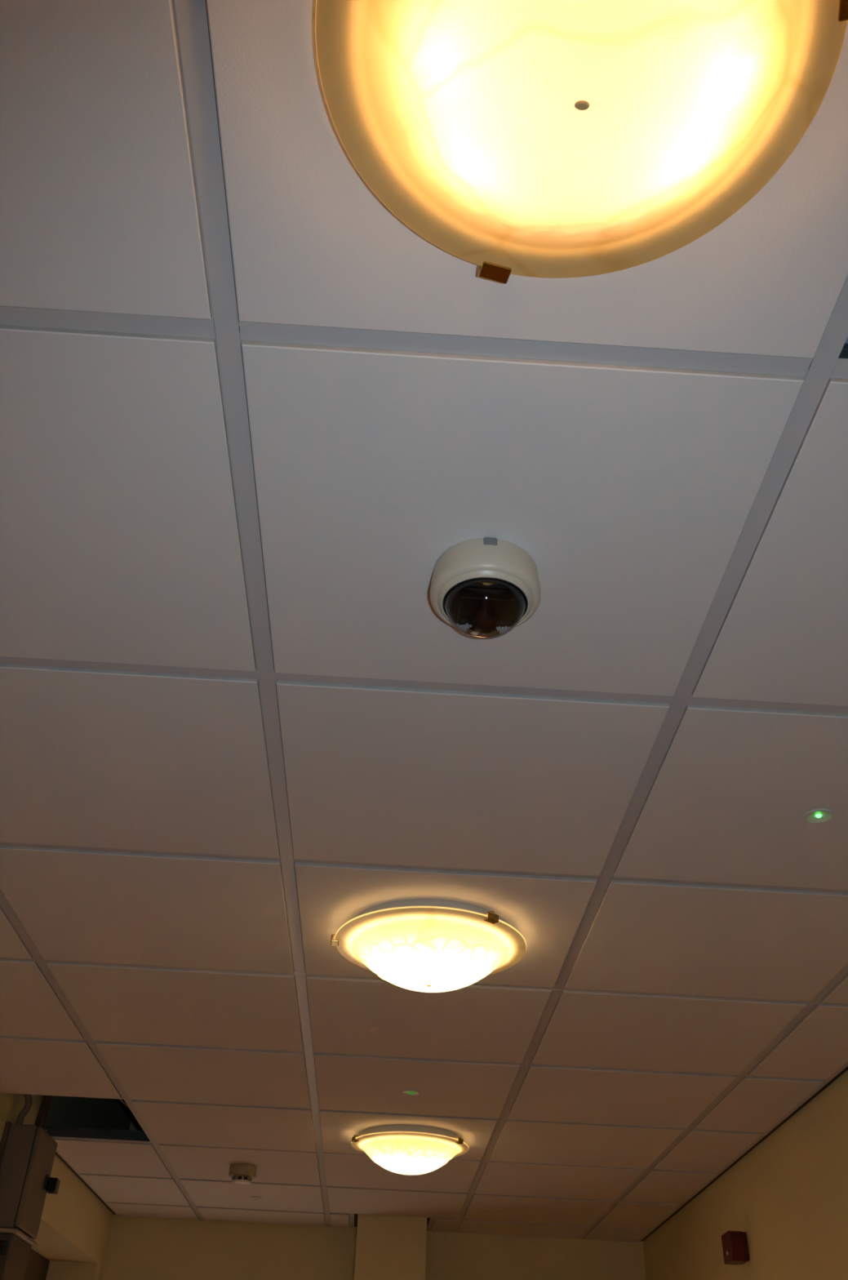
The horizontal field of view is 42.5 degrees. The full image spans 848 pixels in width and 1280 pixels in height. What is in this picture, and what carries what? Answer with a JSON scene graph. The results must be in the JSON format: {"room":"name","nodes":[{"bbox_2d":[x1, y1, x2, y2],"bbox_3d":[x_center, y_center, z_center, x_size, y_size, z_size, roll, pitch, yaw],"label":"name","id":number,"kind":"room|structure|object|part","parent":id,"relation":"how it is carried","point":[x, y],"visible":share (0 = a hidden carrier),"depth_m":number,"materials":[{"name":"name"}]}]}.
{"room":"building corridor","nodes":[
{"label":"building corridor","id":0,"kind":"room"},
{"bbox_2d":[0,1093,131,1279],"bbox_3d":[-1.464,1.202,1.278,0.300,3.120,8.445,3,-37,-1],"label":"wall","id":1,"kind":"structure","parent":0,"point":[73,1233],"depth_m":4.57,"materials":[{"name":"beige paint"}]},
{"bbox_2d":[0,1121,60,1279],"bbox_3d":[-1.329,2.163,3.311,0.154,1.256,0.272,3,-37,-1],"label":"upper cabinet","id":2,"kind":"object","parent":1,"relation":"attached to","point":[27,1152],"visible":1,"depth_m":3.53,"materials":[{"name":"grey paint"}]},
{"bbox_3d":[-1.380,1.784,3.600,0.016,0.308,0.253,3,-37,-1],"label":"frame","id":3,"kind":"part","parent":2,"relation":"part of","materials":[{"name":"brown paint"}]},
{"bbox_2d":[16,1093,31,1124],"bbox_3d":[-1.342,1.446,3.546,0.044,0.180,0.344,0,-37,3],"label":"conduit","id":4,"kind":"object","parent":2,"relation":"attached to","point":[26,1108],"visible":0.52,"depth_m":3.65,"materials":[{"name":"grey metal"}]},
{"bbox_2d":[34,1095,48,1125],"bbox_3d":[-1.217,1.388,3.499,0.047,0.226,0.588,10,-38,-9],"label":"cable","id":5,"kind":"object","parent":2,"relation":"attached to","point":[46,1097],"visible":0.34,"depth_m":3.69,"materials":[{"name":"black plastic"}]},
{"bbox_2d":[37,1095,53,1128],"bbox_3d":[-1.288,1.420,3.592,0.053,0.283,0.580,3,-37,-1],"label":"cable","id":6,"kind":"object","parent":2,"relation":"attached to","point":[44,1115],"visible":0.19,"depth_m":3.76,"materials":[{"name":"plastic"}]},
{"bbox_2d":[24,1248,49,1279],"bbox_3d":[-1.696,3.407,3.670,0.104,2.480,1.274,3,-37,-1],"label":"door","id":7,"kind":"structure","parent":1,"relation":"in","point":[37,1266],"depth_m":4.73,"materials":[{"name":"brown wood"}]},
{"bbox_2d":[101,1120,645,1279],"bbox_3d":[-0.260,3.769,4.588,2.525,3.120,0.200,3,-37,-1],"label":"wall","id":8,"kind":"structure","parent":0,"point":[139,1248],"depth_m":5.13,"materials":[{"name":"beige paint"}]},
{"bbox_2d":[353,1213,426,1279],"bbox_3d":[-0.193,3.604,4.366,0.312,3.120,0.360,3,-37,-1],"label":"column","id":9,"kind":"structure","parent":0,"point":[388,1247],"depth_m":4.83,"materials":[{"name":"beige paint"}]},
{"bbox_2d":[0,0,847,1241],"bbox_3d":[-0.028,0.153,2.161,3.070,0.575,8.445,3,-37,-1],"label":"ceiling","id":10,"kind":"structure","parent":0,"point":[250,413],"depth_m":1.51,"materials":[{"name":"tile"}]},
{"bbox_3d":[-1.410,2.250,4.561,0.012,0.023,1.557,3,-37,-1],"label":"edge trim","id":11,"kind":"part","parent":10,"relation":"part of","materials":[{"name":"paint"}]},
{"bbox_2d":[118,1098,128,1107],"bbox_3d":[-1.063,1.531,3.789,0.025,0.090,1.211,-1,-37,5],"label":"cable","id":12,"kind":"object","parent":10,"relation":"attached to","point":[122,1100],"visible":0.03,"depth_m":3.85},
{"bbox_2d":[228,1164,257,1185],"bbox_3d":[-0.695,2.047,4.174,0.104,0.060,0.104,3,-37,-1],"label":"smoke detector","id":13,"kind":"object","parent":10,"relation":"attached to","point":[240,1174],"visible":1,"depth_m":4.15,"materials":[{"name":"beige plastic"}]},
{"bbox_2d":[250,1196,262,1200],"bbox_3d":[-0.718,2.392,4.671,0.048,0.011,0.048,3,-37,-1],"label":"ceiling sensor","id":14,"kind":"object","parent":10,"relation":"attached to","point":[256,1198],"visible":1,"depth_m":4.66,"materials":[{"name":"white plastic"}]},
{"bbox_3d":[-0.334,2.679,5.059,0.022,0.021,0.355,3,-37,-1],"label":"edge trim","id":15,"kind":"part","parent":10,"relation":"part of","materials":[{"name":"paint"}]},
{"bbox_2d":[351,1124,469,1174],"bbox_3d":[-0.049,1.741,3.684,0.399,0.114,0.405,3,-37,-1],"label":"ceiling lamp","id":16,"kind":"object","parent":10,"relation":"attached to","point":[403,1149],"visible":1,"depth_m":3.59,"materials":[{"name":"glass"}]},
{"bbox_2d":[403,1090,419,1095],"bbox_3d":[-0.039,1.358,3.271,0.049,0.003,0.049,3,-37,-1],"label":"recessed light","id":17,"kind":"object","parent":10,"relation":"in","point":[405,1092],"visible":1,"depth_m":3.27,"materials":[{"name":"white plastic"}]},
{"bbox_2d":[331,898,526,992],"bbox_3d":[0.009,0.659,2.255,0.406,0.114,0.399,3,-37,-1],"label":"ceiling lamp","id":18,"kind":"object","parent":10,"relation":"attached to","point":[425,945],"visible":1,"depth_m":2.17,"materials":[{"name":"glass"}]},
{"bbox_3d":[0.030,2.701,5.065,0.020,0.021,0.355,3,-37,-1],"label":"edge trim","id":19,"kind":"part","parent":10,"relation":"part of","materials":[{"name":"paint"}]},
{"bbox_2d":[430,537,541,639],"bbox_3d":[0.075,-0.048,1.337,0.136,0.092,0.136,3,-37,-1],"label":"dome camera","id":20,"kind":"object","parent":10,"relation":"attached to","point":[486,584],"visible":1,"depth_m":1.31,"materials":[{"name":"beige plastic"}]},
{"bbox_3d":[0.075,-0.047,1.337,0.098,0.004,0.098,3,-37,-1],"label":"plate","id":21,"kind":"part","parent":20,"relation":"part of","materials":[{"name":"black plastic"}]},
{"bbox_2d":[315,0,847,284],"bbox_3d":[0.117,-0.426,0.818,0.402,0.114,0.403,3,-37,-1],"label":"ceiling lamp","id":22,"kind":"object","parent":10,"relation":"attached to","point":[550,139],"visible":1,"depth_m":0.82,"materials":[{"name":"glass"}]},
{"bbox_3d":[1.168,0.442,2.018,0.016,0.023,8.046,3,-37,0],"label":"edge trim","id":23,"kind":"part","parent":10,"relation":"part of","materials":[{"name":"paint"}]},
{"bbox_2d":[803,808,834,823],"bbox_3d":[0.660,0.295,1.827,0.049,0.004,0.049,3,-37,-1],"label":"recessed light","id":24,"kind":"object","parent":10,"relation":"in","point":[819,815],"visible":1,"depth_m":1.83,"materials":[{"name":"white plastic"}]},
{"bbox_2d":[643,1070,847,1279],"bbox_3d":[1.249,1.365,1.325,0.200,3.120,8.449,3,-37,0],"label":"wall","id":25,"kind":"structure","parent":0,"point":[788,1194],"depth_m":3.42,"materials":[{"name":"beige paint"}]},
{"bbox_2d":[721,1230,749,1265],"bbox_3d":[1.063,2.079,3.733,0.067,0.090,0.100,3,-37,0],"label":"alarm box","id":26,"kind":"object","parent":25,"relation":"attached to","point":[735,1243],"visible":1,"depth_m":3.70,"materials":[{"name":"red plastic"}]},
{"bbox_3d":[1.062,2.051,3.695,0.046,0.060,0.004,3,-37,0],"label":"panel","id":27,"kind":"part","parent":26,"relation":"part of","materials":[{"name":"red plastic"}]},
{"bbox_3d":[1.091,2.082,3.735,0.012,0.086,0.092,3,-37,0],"label":"plate","id":28,"kind":"part","parent":26,"relation":"part of","materials":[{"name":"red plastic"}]}
]}

